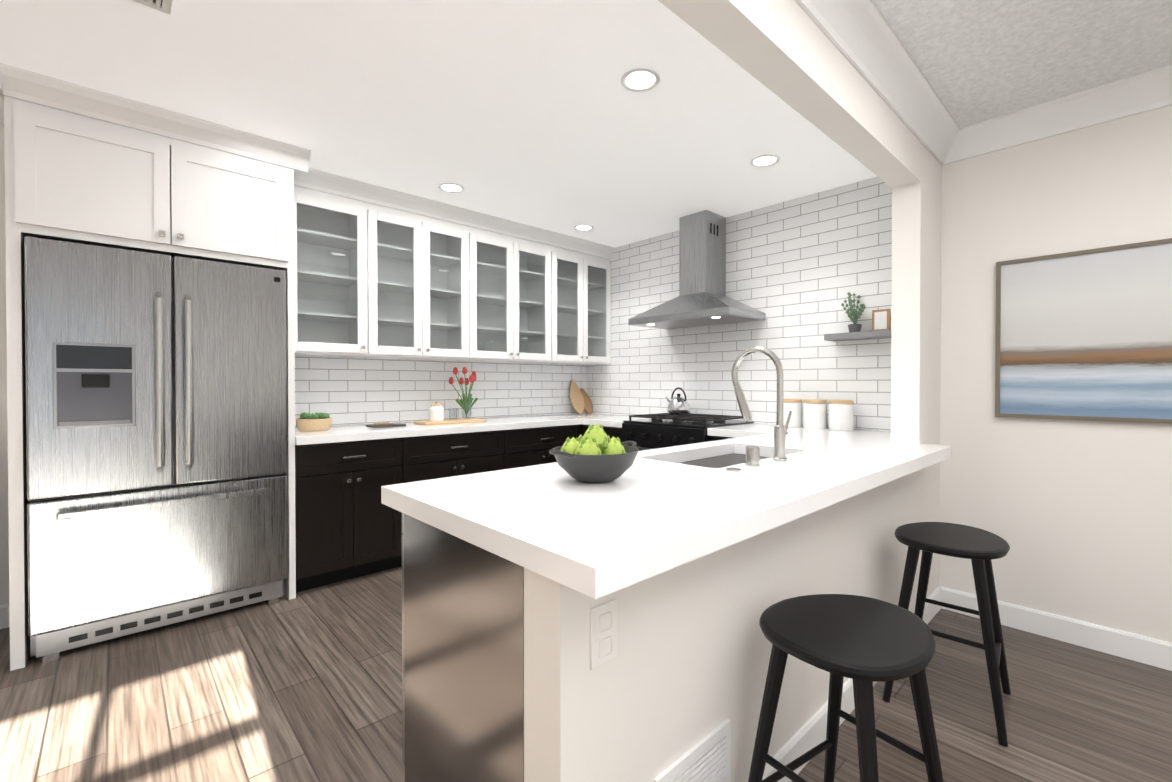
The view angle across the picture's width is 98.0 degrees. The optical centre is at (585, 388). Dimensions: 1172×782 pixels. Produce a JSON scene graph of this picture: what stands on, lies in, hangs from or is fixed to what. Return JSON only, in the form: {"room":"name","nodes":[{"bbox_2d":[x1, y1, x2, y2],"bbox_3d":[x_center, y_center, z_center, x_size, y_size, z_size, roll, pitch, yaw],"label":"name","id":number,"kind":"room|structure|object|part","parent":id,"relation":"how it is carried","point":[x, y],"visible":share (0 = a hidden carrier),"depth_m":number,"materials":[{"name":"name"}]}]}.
{"room":"kitchen","nodes":[
{"label":"kitchen","id":0,"kind":"room"},
{"bbox_2d":[0,122,586,604],"bbox_3d":[-2.305,-0.075,3.170,6.420,2.530,0.120,-1,1,-43],"label":"wall","id":1,"kind":"structure","parent":0,"point":[4,558],"depth_m":2.54,"materials":[{"name":"white paint"}]},
{"bbox_2d":[0,604,9,628],"bbox_3d":[-3.693,1.145,1.803,2.269,0.114,0.014,-1,1,-43],"label":"baseboard","id":2,"kind":"structure","parent":1,"relation":"attached to","point":[4,609],"depth_m":2.53,"materials":[{"name":"white wood"}]},
{"bbox_2d":[295,356,586,427],"bbox_3d":[-1.022,0.009,4.272,2.800,0.499,0.008,-1,1,-43],"label":"tile backsplash","id":3,"kind":"structure","parent":1,"relation":"attached to","point":[340,391],"depth_m":4.00,"materials":[{"name":"white tile"}]},
{"bbox_2d":[294,167,614,364],"bbox_3d":[-0.883,-0.786,4.112,2.801,1.124,0.404,-1,1,-43],"label":"wall cabinet","id":4,"kind":"object","parent":1,"relation":"attached to","point":[383,272],"visible":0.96,"depth_m":3.85,"materials":[{"name":"white wood"}]},
{"bbox_2d":[0,0,1171,246],"bbox_3d":[-0.293,-1.371,1.075,6.300,0.100,5.670,-1,1,-43],"label":"ceiling","id":5,"kind":"structure","parent":0,"point":[535,113],"depth_m":2.21,"materials":[{"name":"white paint"}]},
{"bbox_2d":[131,0,172,14],"bbox_3d":[-1.521,-1.319,1.635,0.300,0.012,0.160,-1,1,-43],"label":"ceiling vent","id":6,"kind":"object","parent":5,"relation":"in","point":[164,6],"visible":1,"depth_m":1.75,"materials":[{"name":"white"}]},
{"bbox_2d":[438,183,463,192],"bbox_3d":[-0.901,-1.339,3.409,0.169,0.006,0.169,0,1,41],"label":"recessed light","id":7,"kind":"object","parent":5,"relation":"in","point":[446,187],"depth_m":3.40,"materials":[{"name":"white plastic"}]},
{"bbox_2d":[574,224,593,230],"bbox_3d":[-0.019,-1.347,4.281,0.169,0.006,0.169,0,1,41],"label":"recessed light","id":8,"kind":"object","parent":5,"relation":"in","point":[583,227],"depth_m":4.27,"materials":[{"name":"white"}]},
{"bbox_2d":[621,68,659,91],"bbox_3d":[0.234,-1.327,2.198,0.169,0.006,0.169,0,1,41],"label":"recessed light","id":9,"kind":"object","parent":5,"relation":"in","point":[638,80],"depth_m":2.19,"materials":[{"name":"white"}]},
{"bbox_2d":[749,154,779,167],"bbox_3d":[1.050,-1.335,2.995,0.169,0.006,0.169,0,1,41],"label":"recessed light","id":10,"kind":"object","parent":5,"relation":"in","point":[766,160],"depth_m":2.99,"materials":[{"name":"white"}]},
{"bbox_2d":[795,0,966,164],"bbox_3d":[-0.211,-1.252,0.708,5.918,0.130,0.100,-1,1,-43],"label":"crown molding","id":11,"kind":"structure","parent":5,"relation":"attached to","point":[863,38],"depth_m":2.01,"materials":[{"name":"white"}]},
{"bbox_2d":[963,64,1171,158],"bbox_3d":[2.802,-1.261,1.737,0.100,0.130,2.430,-1,1,-43],"label":"crown molding","id":12,"kind":"structure","parent":5,"relation":"attached to","point":[1150,90],"depth_m":2.34,"materials":[{"name":"white paint"}]},
{"bbox_2d":[0,566,1171,781],"bbox_3d":[0.443,1.252,1.850,8.800,0.100,6.170,-1,1,-43],"label":"floor","id":13,"kind":"structure","parent":0,"point":[304,686],"depth_m":1.92,"materials":[{"name":"brown wood"}]},
{"bbox_2d":[0,62,310,670],"bbox_3d":[-2.223,-0.071,2.703,1.225,2.528,0.673,-1,1,-43],"label":"surround","id":14,"kind":"object","parent":13,"relation":"on","point":[87,165],"visible":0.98,"depth_m":2.37,"materials":[{"name":"white wood"}]},
{"bbox_2d":[24,236,287,662],"bbox_3d":[-2.202,0.271,2.695,0.980,1.844,0.661,-1,1,-43],"label":"fridge","id":15,"kind":"object","parent":13,"relation":"on","point":[156,419],"visible":1,"depth_m":2.42,"materials":[{"name":"grey metal"}]},
{"bbox_2d":[295,437,414,591],"bbox_3d":[-1.598,0.753,3.340,0.682,0.869,0.598,-1,1,-43],"label":"base cabinet","id":16,"kind":"object","parent":13,"relation":"on","point":[348,524],"depth_m":3.08,"materials":[{"name":"black wood"}]},
{"bbox_2d":[295,413,628,444],"bbox_3d":[-0.809,0.286,4.042,2.800,0.050,0.621,-1,1,-43],"label":"countertop","id":17,"kind":"structure","parent":16,"relation":"on","point":[332,436],"depth_m":3.51,"materials":[{"name":"white stone"}]},
{"bbox_2d":[296,412,331,430],"bbox_3d":[-1.736,0.211,3.250,0.200,0.114,0.200,-1,1,-43],"label":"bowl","id":18,"kind":"object","parent":17,"relation":"on","point":[316,421],"visible":1,"depth_m":3.19,"materials":[{"name":"wood"}]},
{"bbox_2d":[366,422,405,427],"bbox_3d":[-1.392,0.252,3.542,0.220,0.027,0.160,-1,1,-43],"label":"cutting board","id":19,"kind":"object","parent":17,"relation":"on","point":[380,425],"visible":1,"depth_m":3.50,"materials":[{"name":"grey"}]},
{"bbox_2d":[413,418,486,424],"bbox_3d":[-1.032,0.253,3.889,0.500,0.018,0.220,-1,1,-43],"label":"cutting board","id":20,"kind":"object","parent":17,"relation":"on","point":[446,421],"visible":0.98,"depth_m":3.81,"materials":[{"name":"brown wood"}]},
{"bbox_2d":[429,402,443,420],"bbox_3d":[-1.120,0.173,3.821,0.110,0.140,0.110,-1,1,-43],"label":"ceramic jar","id":21,"kind":"object","parent":20,"relation":"on","point":[436,411],"visible":1,"depth_m":3.78,"materials":[{"name":"white ceramic"}]},
{"bbox_2d":[449,408,457,419],"bbox_3d":[-1.018,0.198,3.902,0.068,0.090,0.068,-1,1,-43],"label":"glass tumbler","id":22,"kind":"object","parent":20,"relation":"on","point":[456,410],"visible":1,"depth_m":3.89,"materials":[{"name":"clear glass"}]},
{"bbox_2d":[449,367,477,418],"bbox_3d":[-0.940,0.038,3.971,0.240,0.408,0.170,-1,1,-43],"label":"vase","id":23,"kind":"object","parent":20,"relation":"on","point":[465,404],"visible":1,"depth_m":3.97,"materials":[{"name":"clear glass"}]},
{"bbox_2d":[569,380,592,413],"bbox_3d":[-0.054,0.086,5.061,0.280,0.330,0.135,-1,1,-43],"label":"boards","id":24,"kind":"object","parent":17,"relation":"on","point":[580,400],"visible":1,"depth_m":5.04,"materials":[{"name":"brown wood"}]},
{"bbox_2d":[415,429,514,480],"bbox_3d":[-1.106,0.749,3.797,0.898,0.869,0.598,-1,1,-43],"label":"base cabinet","id":25,"kind":"object","parent":13,"relation":"on","point":[452,454],"depth_m":3.61,"materials":[{"name":"black wood"}]},
{"bbox_2d":[515,425,581,467],"bbox_3d":[-0.557,0.744,4.306,0.835,0.869,0.598,-1,1,-43],"label":"base cabinet","id":26,"kind":"object","parent":13,"relation":"on","point":[532,446],"depth_m":4.07,"materials":[{"name":"black wood"}]},
{"bbox_2d":[582,424,621,441],"bbox_3d":[0.356,0.743,4.403,0.608,0.869,0.536,-1,1,-43],"label":"base cabinet","id":27,"kind":"object","parent":13,"relation":"on","point":[616,432],"depth_m":4.12,"materials":[{"name":"black wood"}]},
{"bbox_2d":[582,416,648,427],"bbox_3d":[0.362,0.283,4.370,0.638,0.050,0.486,-1,1,-43],"label":"countertop","id":28,"kind":"structure","parent":27,"relation":"on","point":[606,422],"depth_m":4.22,"materials":[{"name":"white stone"}]},
{"bbox_2d":[622,413,753,450],"bbox_3d":[0.755,0.683,3.886,0.708,0.940,0.754,-1,1,-43],"label":"range","id":29,"kind":"object","parent":13,"relation":"on","point":[658,430],"visible":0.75,"depth_m":3.72,"materials":[{"name":"black metal"}]},
{"bbox_2d":[665,387,690,414],"bbox_3d":[0.739,0.101,4.154,0.190,0.217,0.232,-1,1,-43],"label":"kettle","id":30,"kind":"object","parent":29,"relation":"on","point":[678,404],"visible":1,"depth_m":4.08,"materials":[{"name":"silver metal"}]},
{"bbox_2d":[710,436,729,440],"bbox_3d":[1.230,0.752,3.459,0.608,0.869,0.508,-1,1,-43],"label":"base cabinet","id":31,"kind":"object","parent":13,"relation":"on","point":[713,438],"depth_m":3.40,"materials":[{"name":"black wood"}]},
{"bbox_2d":[707,424,803,438],"bbox_3d":[1.201,0.292,3.464,0.638,0.050,0.456,-1,1,-43],"label":"countertop","id":32,"kind":"structure","parent":31,"relation":"on","point":[734,431],"depth_m":3.34,"materials":[{"name":"white stone"}]},
{"bbox_2d":[783,399,801,427],"bbox_3d":[1.409,0.170,3.505,0.146,0.192,0.146,-1,1,-43],"label":"canister","id":33,"kind":"object","parent":32,"relation":"on","point":[794,406],"visible":0.69,"depth_m":3.44,"materials":[{"name":"white ceramic"}]},
{"bbox_2d":[803,399,826,428],"bbox_3d":[1.521,0.171,3.384,0.146,0.192,0.146,-1,1,-43],"label":"canister","id":34,"kind":"object","parent":32,"relation":"on","point":[814,413],"visible":1,"depth_m":3.33,"materials":[{"name":"white ceramic"}]},
{"bbox_2d":[748,594,942,781],"bbox_3d":[0.634,0.891,1.249,0.447,0.636,0.409,-1,1,-43],"label":"stool","id":35,"kind":"object","parent":13,"relation":"on","point":[863,642],"visible":1,"depth_m":1.22,"materials":[{"name":"black wood"}]},
{"bbox_2d":[882,522,1010,746],"bbox_3d":[1.415,0.884,1.968,0.428,0.636,0.386,-1,1,-43],"label":"stool","id":36,"kind":"object","parent":13,"relation":"on","point":[980,548],"visible":0.9,"depth_m":1.92,"materials":[{"name":"black wood"}]},
{"bbox_2d":[524,181,941,781],"bbox_3d":[1.036,0.096,2.031,3.070,2.210,0.125,-1,1,-43],"label":"wall","id":37,"kind":"structure","parent":0,"point":[683,672],"depth_m":1.35,"materials":[{"name":"white paint"}]},
{"bbox_2d":[590,599,616,669],"bbox_3d":[0.036,0.490,1.016,0.072,0.120,0.008,-1,1,-43],"label":"outlet","id":38,"kind":"object","parent":37,"relation":"attached to","point":[603,633],"visible":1,"depth_m":1.01,"materials":[{"name":"white plastic"}]},
{"bbox_2d":[381,427,950,598],"bbox_3d":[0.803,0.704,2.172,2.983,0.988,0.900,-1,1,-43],"label":"countertop","id":39,"kind":"structure","parent":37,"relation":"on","point":[649,513],"depth_m":1.33,"materials":[{"name":"white stone"}]},
{"bbox_2d":[402,513,523,781],"bbox_3d":[-0.120,0.771,1.483,0.620,0.868,0.650,-1,1,-43],"label":"dishwasher","id":40,"kind":"object","parent":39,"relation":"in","point":[462,660],"visible":0.27,"depth_m":1.22,"materials":[{"name":"grey metal"}]},
{"bbox_2d":[549,441,638,482],"bbox_3d":[0.029,0.230,1.575,0.348,0.108,0.270,-1,1,-43],"label":"bowl","id":41,"kind":"object","parent":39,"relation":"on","point":[595,468],"visible":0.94,"depth_m":1.48,"materials":[{"name":"grey ceramic"}]},
{"bbox_2d":[560,424,625,454],"bbox_3d":[0.026,0.176,1.581,0.214,0.131,0.180,-1,1,-43],"label":"pears","id":42,"kind":"object","parent":41,"relation":"in","point":[595,440],"visible":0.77,"depth_m":1.54,"materials":[{"name":"green food"}]},
{"bbox_3d":[0.507,0.279,1.750,0.052,0.007,0.051,-1,1,-43],"label":"disposal button","id":43,"kind":"part","parent":39,"relation":"part of","materials":[{"name":"silver metal"}]},
{"bbox_3d":[0.610,0.247,1.866,0.048,0.068,0.047,-1,1,-43],"label":"air gap cap","id":44,"kind":"part","parent":39,"relation":"part of","materials":[{"name":"silver metal"}]},
{"bbox_2d":[731,346,791,460],"bbox_3d":[0.704,0.056,2.063,0.082,0.447,0.239,-1,1,-43],"label":"faucet","id":45,"kind":"object","parent":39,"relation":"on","point":[780,432],"visible":1,"depth_m":1.99,"materials":[{"name":"silver metal"}]},
{"bbox_2d":[828,400,853,430],"bbox_3d":[1.633,0.172,3.263,0.146,0.192,0.146,-1,1,-43],"label":"canister","id":46,"kind":"object","parent":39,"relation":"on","point":[841,415],"visible":1,"depth_m":3.20,"materials":[{"name":"white ceramic"}]},
{"bbox_2d":[654,719,730,781],"bbox_3d":[0.264,0.988,1.232,0.300,0.240,0.009,-1,1,-43],"label":"air vent","id":47,"kind":"object","parent":37,"relation":"in","point":[707,758],"visible":0.98,"depth_m":1.26,"materials":[{"name":"white metal"}]},
{"bbox_2d":[628,210,764,329],"bbox_3d":[0.838,-0.925,3.947,0.498,0.841,0.920,-1,1,-43],"label":"range hood","id":48,"kind":"object","parent":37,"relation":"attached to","point":[702,299],"visible":1,"depth_m":3.90,"materials":[{"name":"silver metal"}]},
{"bbox_2d":[587,177,891,430],"bbox_3d":[1.103,-0.084,4.127,0.120,2.530,3.110,-1,1,-43],"label":"wall tile","id":49,"kind":"structure","parent":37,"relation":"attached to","point":[798,269],"depth_m":3.74,"materials":[{"name":"white tile"}]},
{"bbox_2d":[762,586,943,781],"bbox_3d":[0.945,1.144,1.860,2.689,0.114,0.014,-1,1,-43],"label":"baseboard","id":50,"kind":"structure","parent":37,"relation":"attached to","point":[810,734],"depth_m":1.68,"materials":[{"name":"white wood"}]},
{"bbox_2d":[824,330,890,341],"bbox_3d":[1.778,-0.331,3.188,0.158,0.040,0.500,-1,1,-43],"label":"wall shelf","id":51,"kind":"object","parent":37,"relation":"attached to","point":[866,335],"visible":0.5,"depth_m":3.19,"materials":[{"name":"grey wood"}]},
{"bbox_2d":[841,292,865,331],"bbox_3d":[1.724,-0.486,3.259,0.135,0.268,0.148,-1,1,-43],"label":"potted plant","id":52,"kind":"object","parent":51,"relation":"on","point":[854,327],"visible":1,"depth_m":3.24,"materials":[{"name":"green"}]},
{"bbox_2d":[872,309,890,330],"bbox_3d":[1.842,-0.421,3.178,0.022,0.139,0.100,-1,1,-43],"label":"frame","id":53,"kind":"object","parent":51,"relation":"on","point":[881,319],"visible":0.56,"depth_m":3.17,"materials":[{"name":"brown wood"}]},
{"bbox_2d":[944,587,1171,670],"bbox_3d":[2.803,1.145,1.822,0.014,0.114,2.520,-1,1,-43],"label":"baseboard","id":54,"kind":"structure","parent":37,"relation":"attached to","point":[1142,649],"depth_m":2.37,"materials":[{"name":"white wood"}]},
{"bbox_2d":[658,0,941,200],"bbox_3d":[-0.149,-1.159,0.921,6.300,0.320,0.125,-1,1,-43],"label":"header beam","id":55,"kind":"structure","parent":0,"point":[789,53],"depth_m":1.73,"materials":[{"name":"white paint"}]},
{"bbox_2d":[939,105,1171,642],"bbox_3d":[2.924,-0.064,1.948,0.410,2.530,2.560,-1,1,-43],"label":"wall","id":56,"kind":"structure","parent":0,"point":[1076,515],"depth_m":2.40,"materials":[{"name":"white paint"}]},
{"bbox_3d":[2.475,-0.241,2.151,0.028,0.780,1.170,-1,1,-43],"label":"framed painting","id":57,"kind":"part","parent":56,"relation":"part of"}
]}

